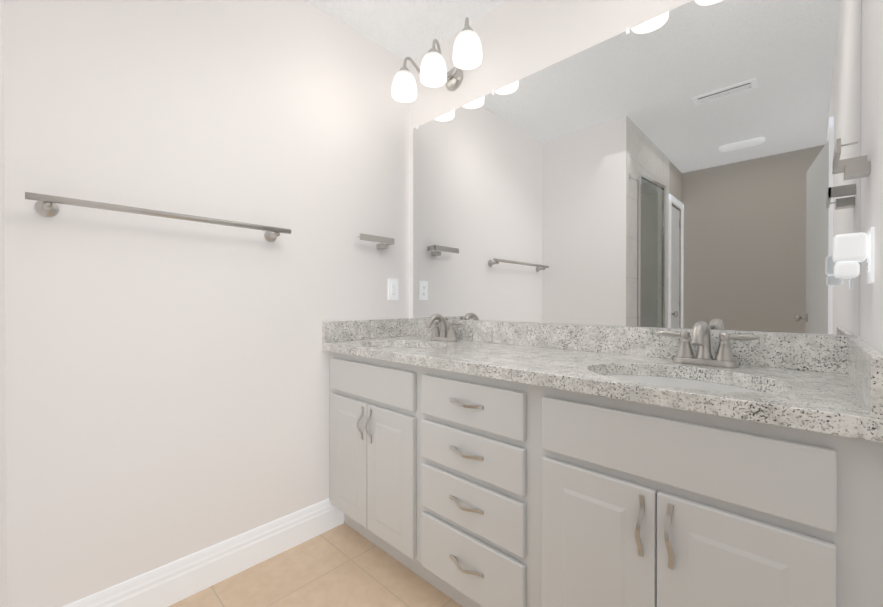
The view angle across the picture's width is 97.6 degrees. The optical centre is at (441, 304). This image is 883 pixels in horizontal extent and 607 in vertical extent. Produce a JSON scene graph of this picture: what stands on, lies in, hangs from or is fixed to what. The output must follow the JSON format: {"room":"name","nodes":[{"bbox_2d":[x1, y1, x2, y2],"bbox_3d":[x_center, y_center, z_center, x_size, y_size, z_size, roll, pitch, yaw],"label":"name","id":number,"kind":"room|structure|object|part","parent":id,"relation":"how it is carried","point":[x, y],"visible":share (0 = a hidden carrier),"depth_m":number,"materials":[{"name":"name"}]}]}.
{"room":"bathroom","nodes":[
{"label":"bathroom","id":0,"kind":"room"},
{"bbox_2d":[0,0,15,606],"bbox_3d":[-1.040,-0.153,0.831,0.670,2.480,0.113,0,0,44],"label":"wall","id":1,"kind":"structure","parent":0,"point":[7,7],"depth_m":1.12,"materials":[{"name":"white paint"}]},
{"bbox_2d":[16,0,407,606],"bbox_3d":[-0.805,-0.157,1.667,0.100,2.480,1.650,0,0,44],"label":"wall","id":2,"kind":"structure","parent":0,"point":[164,390],"depth_m":1.43,"materials":[{"name":"white paint"}]},
{"bbox_2d":[25,192,290,241],"bbox_3d":[-0.935,-0.294,1.396,0.081,0.054,0.773,0,0,44],"label":"towel rail","id":3,"kind":"object","parent":2,"relation":"attached to","point":[46,205],"visible":1,"depth_m":1.26,"materials":[{"name":"silver metal"}]},
{"bbox_2d":[63,498,343,606],"bbox_3d":[-0.871,1.011,1.518,0.016,0.145,1.107,0,0,44],"label":"baseboard","id":4,"kind":"structure","parent":2,"relation":"attached to","point":[169,584],"depth_m":1.48,"materials":[{"name":"white paint"}]},
{"bbox_2d":[323,318,410,341],"bbox_3d":[-0.376,0.129,2.027,0.020,0.100,0.533,0,0,44],"label":"backsplash","id":5,"kind":"structure","parent":2,"relation":"attached to","point":[343,331],"depth_m":1.99,"materials":[{"name":"grey stone"}]},
{"bbox_2d":[357,233,393,249],"bbox_3d":[-0.350,-0.327,2.026,0.061,0.057,0.218,0,0,44],"label":"towel bar","id":6,"kind":"object","parent":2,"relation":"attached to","point":[380,239],"visible":0.98,"depth_m":2.02,"materials":[{"name":"silver metal"}]},
{"bbox_2d":[388,279,397,299],"bbox_3d":[-0.267,-0.084,2.154,0.008,0.115,0.070,0,0,44],"label":"electrical outlet","id":7,"kind":"object","parent":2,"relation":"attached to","point":[392,289],"visible":1,"depth_m":2.15,"materials":[{"name":"white plastic"}]},
{"bbox_2d":[168,521,461,606],"bbox_3d":[-0.804,1.118,0.562,2.330,0.060,3.500,0,0,44],"label":"floor","id":8,"kind":"structure","parent":0,"point":[343,565],"depth_m":1.51,"materials":[{"name":"tile"}]},
{"bbox_2d":[323,346,882,606],"bbox_3d":[0.262,0.651,1.429,1.772,0.863,0.566,0,0,44],"label":"bathroom vanity","id":9,"kind":"object","parent":8,"relation":"on","point":[507,464],"depth_m":0.96,"materials":[{"name":"white paint"}]},
{"bbox_3d":[-0.414,0.680,1.730,0.286,0.525,0.021,0,0,44],"label":"door","id":10,"kind":"part","parent":9,"relation":"part of","materials":[{"name":"white paint"}]},
{"bbox_3d":[-0.345,0.503,1.634,0.017,0.141,0.029,0,0,44],"label":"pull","id":11,"kind":"part","parent":9,"relation":"part of","materials":[{"name":"silver metal"}]},
{"bbox_3d":[-0.302,0.503,1.593,0.017,0.141,0.029,0,0,44],"label":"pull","id":12,"kind":"part","parent":9,"relation":"part of","materials":[{"name":"silver metal"}]},
{"bbox_3d":[-0.204,0.681,1.530,0.286,0.525,0.021,0,0,44],"label":"door","id":13,"kind":"part","parent":9,"relation":"part of","materials":[{"name":"white paint"}]},
{"bbox_3d":[0.086,0.847,1.258,0.422,0.195,0.018,0,0,44],"label":"drawer","id":14,"kind":"part","parent":9,"relation":"part of","materials":[{"name":"white paint"}]},
{"bbox_3d":[0.086,0.650,1.257,0.422,0.154,0.018,0,0,44],"label":"drawer","id":15,"kind":"part","parent":9,"relation":"part of","materials":[{"name":"white paint"}]},
{"bbox_3d":[0.086,0.482,1.256,0.422,0.135,0.018,0,0,44],"label":"drawer","id":16,"kind":"part","parent":9,"relation":"part of","materials":[{"name":"white paint"}]},
{"bbox_3d":[0.086,0.323,1.255,0.422,0.140,0.018,0,0,44],"label":"drawer","id":17,"kind":"part","parent":9,"relation":"part of","materials":[{"name":"white paint"}]},
{"bbox_3d":[0.383,0.684,0.974,0.282,0.525,0.021,0,0,44],"label":"door","id":18,"kind":"part","parent":9,"relation":"part of","materials":[{"name":"white paint"}]},
{"bbox_2d":[323,334,882,433],"bbox_3d":[0.266,0.201,1.431,1.772,0.038,0.553,0,0,44],"label":"countertop","id":19,"kind":"structure","parent":9,"relation":"on","point":[821,397],"depth_m":1.05,"materials":[{"name":"grey stone"}]},
{"bbox_2d":[383,342,430,349],"bbox_3d":[-0.178,0.300,1.770,0.494,0.188,0.374,0,0,44],"label":"sink","id":20,"kind":"object","parent":19,"relation":"in","point":[390,345],"depth_m":1.96,"materials":[{"name":"white ceramic"}]},
{"bbox_2d":[423,314,466,341],"bbox_3d":[-0.022,0.112,1.904,0.262,0.135,0.151,0,0,44],"label":"faucet","id":21,"kind":"object","parent":19,"relation":"on","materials":[{"name":"silver metal"}]},
{"bbox_2d":[595,366,786,397],"bbox_3d":[0.617,0.304,1.015,0.495,0.188,0.374,0,0,44],"label":"sink","id":22,"kind":"object","parent":19,"relation":"in","point":[736,385],"depth_m":1.09,"materials":[{"name":"white ceramic"}]},
{"bbox_2d":[655,321,762,365],"bbox_3d":[0.772,0.116,1.150,0.262,0.135,0.151,0,0,44],"label":"faucet","id":23,"kind":"object","parent":19,"relation":"on","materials":[{"name":"silver metal"}]},
{"bbox_3d":[0.450,0.507,0.879,0.017,0.141,0.029,0,0,44],"label":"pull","id":24,"kind":"part","parent":9,"relation":"part of","materials":[{"name":"silver metal"}]},
{"bbox_3d":[0.493,0.507,0.838,0.017,0.141,0.029,0,0,44],"label":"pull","id":25,"kind":"part","parent":9,"relation":"part of","materials":[{"name":"silver metal"}]},
{"bbox_3d":[0.590,0.685,0.776,0.282,0.525,0.021,0,0,44],"label":"door","id":26,"kind":"part","parent":9,"relation":"part of","materials":[{"name":"white paint"}]},
{"bbox_2d":[306,0,506,62],"bbox_3d":[-0.804,-1.422,0.550,2.330,0.060,3.500,0,0,44],"label":"ceiling","id":27,"kind":"structure","parent":0,"point":[412,29],"depth_m":1.89,"materials":[{"name":"white paint"}]},
{"bbox_2d":[408,0,847,335],"bbox_3d":[0.450,-0.157,1.710,1.860,2.480,0.100,0,0,44],"label":"wall","id":28,"kind":"structure","parent":0,"point":[519,39],"depth_m":1.73,"materials":[{"name":"white paint"}]},
{"bbox_2d":[392,17,481,102],"bbox_3d":[-0.009,-1.199,1.919,0.562,0.207,0.220,0,0,44],"label":"sconce","id":29,"kind":"object","parent":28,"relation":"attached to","point":[467,55],"visible":1,"depth_m":1.86,"materials":[{"name":"white glass"}]},
{"bbox_2d":[411,318,846,373],"bbox_3d":[0.450,0.131,1.624,1.772,0.100,0.020,0,0,44],"label":"backsplash","id":30,"kind":"structure","parent":28,"relation":"attached to","point":[793,351],"depth_m":1.37,"materials":[{"name":"grey stone"}]},
{"bbox_2d":[413,0,860,334],"bbox_3d":[0.469,-0.465,1.614,1.738,1.087,0.008,0,0,44],"label":"mirror","id":31,"kind":"object","parent":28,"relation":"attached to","point":[671,168],"visible":1,"depth_m":1.33,"materials":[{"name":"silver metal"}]},
{"bbox_2d":[848,0,882,353],"bbox_3d":[0.004,-0.148,-0.212,0.100,2.480,3.500,0,0,44],"label":"wall","id":32,"kind":"structure","parent":0,"point":[871,96],"depth_m":0.83,"materials":[{"name":"white paint"}]},
{"bbox_2d":[832,232,867,278],"bbox_3d":[0.893,-0.106,0.847,0.052,0.095,0.064,0,0,44],"label":"air freshener","id":33,"kind":"object","parent":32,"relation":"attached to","point":[849,251],"visible":1,"depth_m":0.83,"materials":[{"name":"white plastic"}]},
{"bbox_2d":[832,138,869,179],"bbox_3d":[0.915,-0.321,0.862,0.057,0.057,0.184,0,0,44],"label":"towel bar","id":34,"kind":"object","parent":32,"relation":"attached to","point":[855,167],"visible":1,"depth_m":0.88,"materials":[{"name":"silver metal"}]},
{"bbox_2d":[847,336,882,417],"bbox_3d":[0.895,0.135,0.820,0.020,0.100,0.533,0,0,44],"label":"backsplash","id":35,"kind":"structure","parent":32,"relation":"attached to","point":[864,362],"depth_m":0.69,"materials":[{"name":"grey stone"}]},
{"bbox_2d":[867,227,874,283],"bbox_3d":[0.915,-0.103,0.827,0.008,0.115,0.070,0,0,44],"label":"electrical outlet","id":36,"kind":"object","parent":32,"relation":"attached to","point":[870,266],"visible":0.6,"depth_m":0.81,"materials":[{"name":"white plastic"}]}
]}

